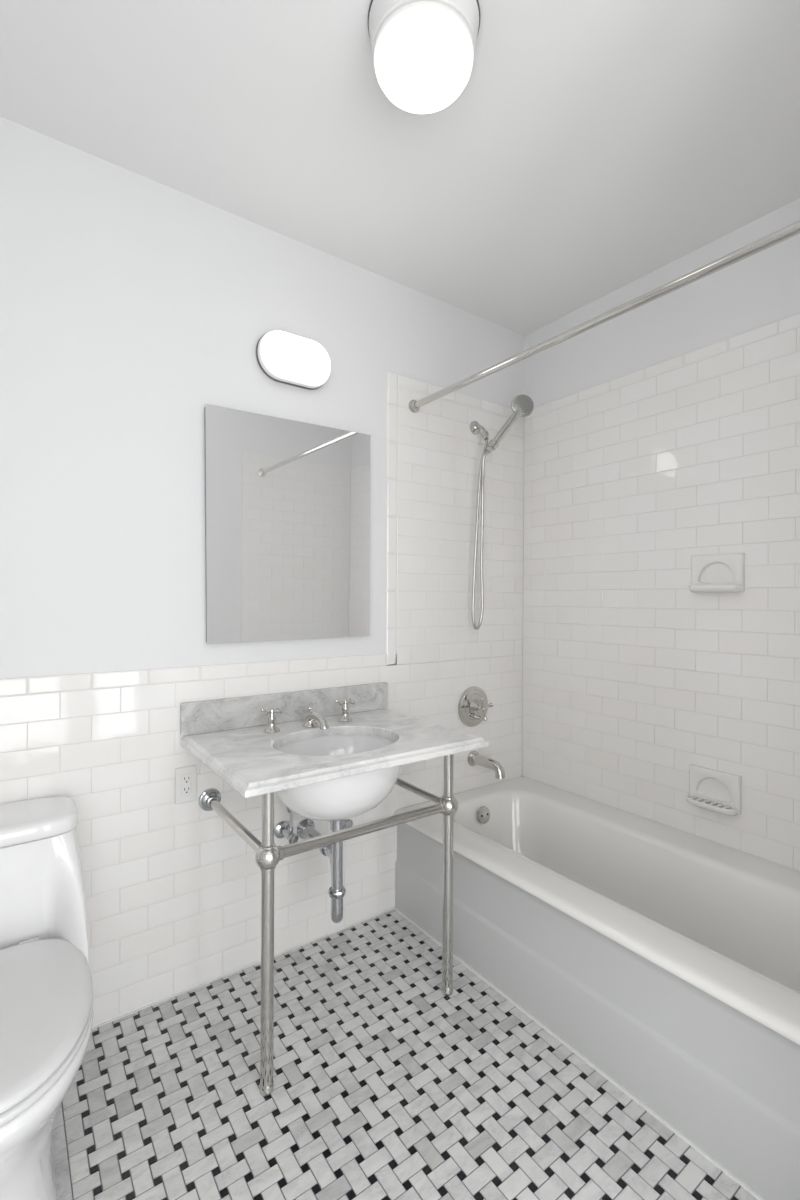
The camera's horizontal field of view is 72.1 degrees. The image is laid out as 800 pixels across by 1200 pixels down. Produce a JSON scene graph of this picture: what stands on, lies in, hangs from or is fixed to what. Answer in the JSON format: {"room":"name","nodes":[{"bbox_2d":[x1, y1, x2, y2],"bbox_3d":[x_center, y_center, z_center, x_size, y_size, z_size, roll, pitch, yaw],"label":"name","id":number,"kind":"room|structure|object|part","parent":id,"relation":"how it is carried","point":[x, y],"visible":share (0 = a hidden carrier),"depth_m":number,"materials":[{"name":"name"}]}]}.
{"room":"bathroom","nodes":[
{"label":"bathroom","id":0,"kind":"room"},
{"bbox_2d":[0,117,523,1026],"bbox_3d":[-0.472,-0.012,2.009,2.825,2.595,0.129,0,0,-36],"label":"wall","id":1,"kind":"structure","parent":0,"point":[132,304],"depth_m":1.77,"materials":[{"name":"white paint"}]},
{"bbox_2d":[175,765,196,803],"bbox_3d":[-0.689,0.595,1.773,0.068,0.116,0.007,0,0,-36],"label":"wall outlet","id":2,"kind":"object","parent":1,"relation":"attached to","point":[185,777],"visible":1,"depth_m":1.77,"materials":[{"name":"white plastic"}]},
{"bbox_2d":[181,773,191,795],"bbox_3d":[-0.687,0.594,1.771,0.033,0.067,0.003,0,0,-36],"label":"receptacle","id":3,"kind":"object","parent":2,"relation":"attached to","point":[186,778],"depth_m":1.77,"materials":[{"name":"grey plastic"}]},
{"bbox_2d":[92,908,393,1028],"bbox_3d":[-0.755,1.263,1.731,1.810,0.005,0.006,0,0,-36],"label":"trim","id":4,"kind":"structure","parent":1,"relation":"attached to","point":[227,974],"depth_m":1.85,"materials":[{"name":"white tile"}]},
{"bbox_2d":[180,682,387,735],"bbox_3d":[-0.377,0.383,1.988,0.796,0.104,0.020,0,0,-36],"label":"backsplash","id":5,"kind":"structure","parent":1,"relation":"attached to","point":[206,716],"depth_m":1.93,"materials":[{"name":"stone"}]},
{"bbox_2d":[274,805,298,843],"bbox_3d":[-0.414,0.659,1.900,0.128,0.386,0.123,0,0,-36],"label":"valve","id":6,"kind":"object","parent":1,"relation":"attached to","point":[283,829],"visible":0.74,"depth_m":1.92,"materials":[{"name":"silver metal"}]},
{"bbox_3d":[-0.370,0.822,1.896,0.038,0.036,0.027,0,0,-36],"label":"oval knob","id":7,"kind":"part","parent":6,"relation":"part of","materials":[{"name":"silver metal"}]},
{"bbox_2d":[204,404,369,643],"bbox_3d":[-0.382,-0.251,1.986,0.642,0.793,0.030,0,0,-36],"label":"mirror","id":8,"kind":"object","parent":1,"relation":"attached to","point":[287,502],"visible":1,"depth_m":1.95,"materials":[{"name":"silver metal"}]},
{"bbox_2d":[255,330,330,389],"bbox_3d":[-0.371,-0.859,1.963,0.278,0.172,0.076,0,0,-36],"label":"wall lamp","id":9,"kind":"object","parent":1,"relation":"attached to","point":[283,357],"visible":1,"depth_m":1.93,"materials":[{"name":"white glass"}]},
{"bbox_3d":[-0.390,-0.859,1.989,0.272,0.166,0.010,0,0,-36],"label":"plate","id":10,"kind":"part","parent":9,"relation":"part of","materials":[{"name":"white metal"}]},
{"bbox_2d":[344,819,352,828],"bbox_3d":[-0.158,0.797,1.973,0.062,0.044,0.056,0,0,-36],"label":"valve","id":11,"kind":"object","parent":1,"relation":"attached to","point":[348,823],"visible":0.16,"depth_m":1.95,"materials":[{"name":"silver metal"}]},
{"bbox_2d":[458,686,492,726],"bbox_3d":[0.356,0.486,2.481,0.184,0.184,0.080,0,0,-36],"label":"shower valve","id":12,"kind":"object","parent":1,"relation":"attached to","point":[473,706],"visible":1,"depth_m":2.48,"materials":[{"name":"silver metal"}]},
{"bbox_3d":[0.350,0.531,2.489,0.022,0.022,0.042,0,0,-36],"label":"diverter knob","id":13,"kind":"part","parent":12,"relation":"part of","materials":[{"name":"silver metal"}]},
{"bbox_3d":[0.374,0.486,2.457,0.107,0.107,0.021,0,0,-36],"label":"cross handle","id":14,"kind":"part","parent":12,"relation":"part of","materials":[{"name":"silver metal"}]},
{"bbox_2d":[468,750,504,778],"bbox_3d":[0.389,0.730,2.439,0.071,0.084,0.188,0,0,-36],"label":"tub spout","id":15,"kind":"object","parent":1,"relation":"attached to","point":[474,759],"visible":1,"depth_m":2.42,"materials":[{"name":"silver metal"}]},
{"bbox_2d":[470,394,533,629],"bbox_3d":[0.436,-0.386,2.423,0.281,1.039,0.139,0,0,23],"label":"shower","id":16,"kind":"object","parent":1,"relation":"attached to","point":[522,405],"visible":1,"depth_m":2.42,"materials":[{"name":"silver metal"}]},
{"bbox_3d":[0.364,-0.776,2.480,0.062,0.082,0.080,0,0,-36],"label":"shower arm","id":17,"kind":"part","parent":16,"relation":"part of","materials":[{"name":"silver metal"}]},
{"bbox_2d":[408,220,799,412],"bbox_3d":[0.557,-0.807,1.612,0.052,0.052,1.713,0,0,-36],"label":"shower curtain rod","id":18,"kind":"object","parent":1,"relation":"attached to","point":[792,230],"visible":1,"depth_m":1.49,"materials":[{"name":"silver metal"}]},
{"bbox_2d":[0,0,799,335],"bbox_3d":[0.445,-1.353,0.746,2.825,0.100,3.240,0,0,-36],"label":"ceiling","id":19,"kind":"structure","parent":0,"point":[587,148],"depth_m":1.51,"materials":[{"name":"white paint"}]},
{"bbox_2d":[368,0,479,113],"bbox_3d":[0.053,-1.231,1.246,0.254,0.148,0.254,0,0,-36],"label":"ceiling lamp","id":20,"kind":"object","parent":19,"relation":"attached to","point":[423,51],"visible":1,"depth_m":1.19,"materials":[{"name":"white glass"}]},
{"bbox_2d":[52,909,756,1199],"bbox_3d":[0.431,1.297,0.749,2.825,0.050,3.240,0,0,-36],"label":"floor","id":21,"kind":"structure","parent":0,"point":[388,1085],"depth_m":1.39,"materials":[{"name":"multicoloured tile"}]},
{"bbox_2d":[0,796,92,1199],"bbox_3d":[-0.882,0.909,1.179,0.394,0.710,0.737,0,0,-36],"label":"toilet","id":22,"kind":"object","parent":21,"relation":"on","point":[46,985],"visible":1,"depth_m":1.18,"materials":[{"name":"white ceramic"}]},
{"bbox_3d":[-1.035,0.575,1.394,0.375,0.044,0.207,0,0,-36],"label":"tank lid","id":23,"kind":"part","parent":22,"relation":"part of","materials":[{"name":"white ceramic"}]},
{"bbox_3d":[-0.978,0.832,1.313,0.394,0.464,0.402,0,0,-36],"label":"tank","id":24,"kind":"part","parent":22,"relation":"part of","materials":[{"name":"white ceramic"}]},
{"bbox_3d":[-0.812,0.853,1.083,0.368,0.016,0.496,0,0,-36],"label":"seat","id":25,"kind":"part","parent":22,"relation":"part of","materials":[{"name":"white plastic"}]},
{"bbox_3d":[-0.815,0.831,1.087,0.366,0.024,0.499,0,0,-36],"label":"seat lid","id":26,"kind":"part","parent":22,"relation":"part of","materials":[{"name":"white plastic"}]},
{"bbox_3d":[-0.872,1.064,1.165,0.368,0.402,0.700,0,0,-36],"label":"bowl","id":27,"kind":"part","parent":22,"relation":"part of","materials":[{"name":"white ceramic"}]},
{"bbox_2d":[180,682,488,1095],"bbox_3d":[-0.213,0.800,1.759,0.796,0.935,0.586,0,0,-36],"label":"sink","id":28,"kind":"object","parent":21,"relation":"on","point":[344,770],"visible":0.99,"depth_m":1.66,"materials":[{"name":"stone"}]},
{"bbox_3d":[-0.342,0.867,1.419,0.041,0.801,0.041,0,0,-36],"label":"leg","id":29,"kind":"part","parent":28,"relation":"part of","materials":[{"name":"silver metal"}]},
{"bbox_2d":[297,818,345,922],"bbox_3d":[-0.258,0.748,1.868,0.089,0.562,0.370,0,0,-28],"label":"trap","id":30,"kind":"object","parent":28,"relation":"attached to","point":[305,829],"visible":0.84,"depth_m":1.71,"materials":[{"name":"silver metal"}]},
{"bbox_2d":[180,709,488,797],"bbox_3d":[-0.212,0.451,1.759,0.796,0.030,0.586,0,0,-36],"label":"countertop","id":31,"kind":"structure","parent":28,"relation":"on","point":[248,759],"depth_m":1.62,"materials":[{"name":"stone"}]},
{"bbox_2d":[261,698,354,732],"bbox_3d":[-0.286,0.396,1.870,0.351,0.079,0.157,0,0,-36],"label":"widespread faucet","id":32,"kind":"object","parent":31,"relation":"on","point":[310,718],"visible":1,"depth_m":1.85,"materials":[{"name":"silver metal"}]},
{"bbox_3d":[-0.424,0.366,1.819,0.061,0.020,0.061,0,0,-22],"label":"cross handle","id":33,"kind":"part","parent":32,"relation":"part of","materials":[{"name":"silver metal"}]},
{"bbox_3d":[-0.284,0.407,1.864,0.054,0.057,0.146,0,0,-36],"label":"spout","id":34,"kind":"part","parent":32,"relation":"part of","materials":[{"name":"silver metal"}]},
{"bbox_3d":[-0.198,0.367,1.988,0.061,0.020,0.061,0,0,-22],"label":"cross handle","id":35,"kind":"part","parent":32,"relation":"part of","materials":[{"name":"silver metal"}]},
{"bbox_2d":[276,735,401,820],"bbox_3d":[-0.196,0.567,1.726,0.467,0.200,0.384,0,0,-36],"label":"basin","id":36,"kind":"object","parent":28,"relation":"in","point":[352,796],"depth_m":1.61,"materials":[{"name":"white ceramic"}]},
{"bbox_3d":[-0.092,0.662,1.598,0.565,0.036,0.036,0,0,-36],"label":"rail","id":37,"kind":"part","parent":28,"relation":"part of","materials":[{"name":"silver metal"}]},
{"bbox_3d":[0.155,0.869,1.778,0.041,0.801,0.041,0,0,-36],"label":"leg","id":38,"kind":"part","parent":28,"relation":"part of","materials":[{"name":"silver metal"}]},
{"bbox_2d":[393,776,799,1199],"bbox_3d":[0.787,1.069,1.788,0.777,0.406,1.712,0,0,-36],"label":"bathtub","id":39,"kind":"object","parent":21,"relation":"on","point":[667,957],"visible":0.91,"depth_m":1.63,"materials":[{"name":"white ceramic"}]},
{"bbox_3d":[0.361,0.931,2.382,0.074,0.072,0.027,0,0,-36],"label":"overflow plate","id":40,"kind":"part","parent":39,"relation":"part of","materials":[{"name":"silver metal"}]},
{"bbox_2d":[394,907,765,1199],"bbox_3d":[0.480,1.269,1.563,0.010,0.007,1.722,0,0,-36],"label":"trim","id":41,"kind":"structure","parent":39,"relation":"attached to","point":[722,1168],"depth_m":1.45,"materials":[{"name":"white tile"}]},
{"bbox_2d":[393,776,799,1044],"bbox_3d":[0.787,1.034,1.788,0.777,0.336,1.712,0,0,-36],"label":"bathtub basin","id":42,"kind":"object","parent":39,"relation":"in","point":[627,928],"depth_m":1.74,"materials":[{"name":"white ceramic"}]},
{"bbox_2d":[522,198,799,870],"bbox_3d":[1.195,-0.003,2.003,0.129,2.595,1.850,0,0,-36],"label":"wall","id":43,"kind":"structure","parent":0,"point":[663,433],"depth_m":2.11,"materials":[{"name":"white tile"}]},
{"bbox_2d":[687,764,741,815],"bbox_3d":[1.108,0.677,1.957,0.062,0.134,0.172,0,0,-36],"label":"soap dish","id":44,"kind":"object","parent":43,"relation":"attached to","point":[713,790],"visible":1,"depth_m":1.96,"materials":[{"name":"white ceramic"}]},
{"bbox_2d":[687,795,738,815],"bbox_3d":[1.103,0.729,1.954,0.052,0.029,0.169,0,0,-36],"label":"tray","id":45,"kind":"object","parent":44,"relation":"on","point":[715,803],"depth_m":1.94,"materials":[{"name":"white ceramic"}]},
{"bbox_2d":[689,553,744,591],"bbox_3d":[1.115,-0.095,1.952,0.062,0.134,0.174,0,0,-36],"label":"soap dish","id":46,"kind":"object","parent":43,"relation":"attached to","point":[720,572],"visible":1,"depth_m":1.95,"materials":[{"name":"white ceramic"}]},
{"bbox_2d":[689,585,741,591],"bbox_3d":[1.110,-0.041,1.949,0.052,0.025,0.171,0,0,-36],"label":"tray","id":47,"kind":"object","parent":46,"relation":"on","point":[693,588],"depth_m":1.92,"materials":[{"name":"white ceramic"}]}
]}

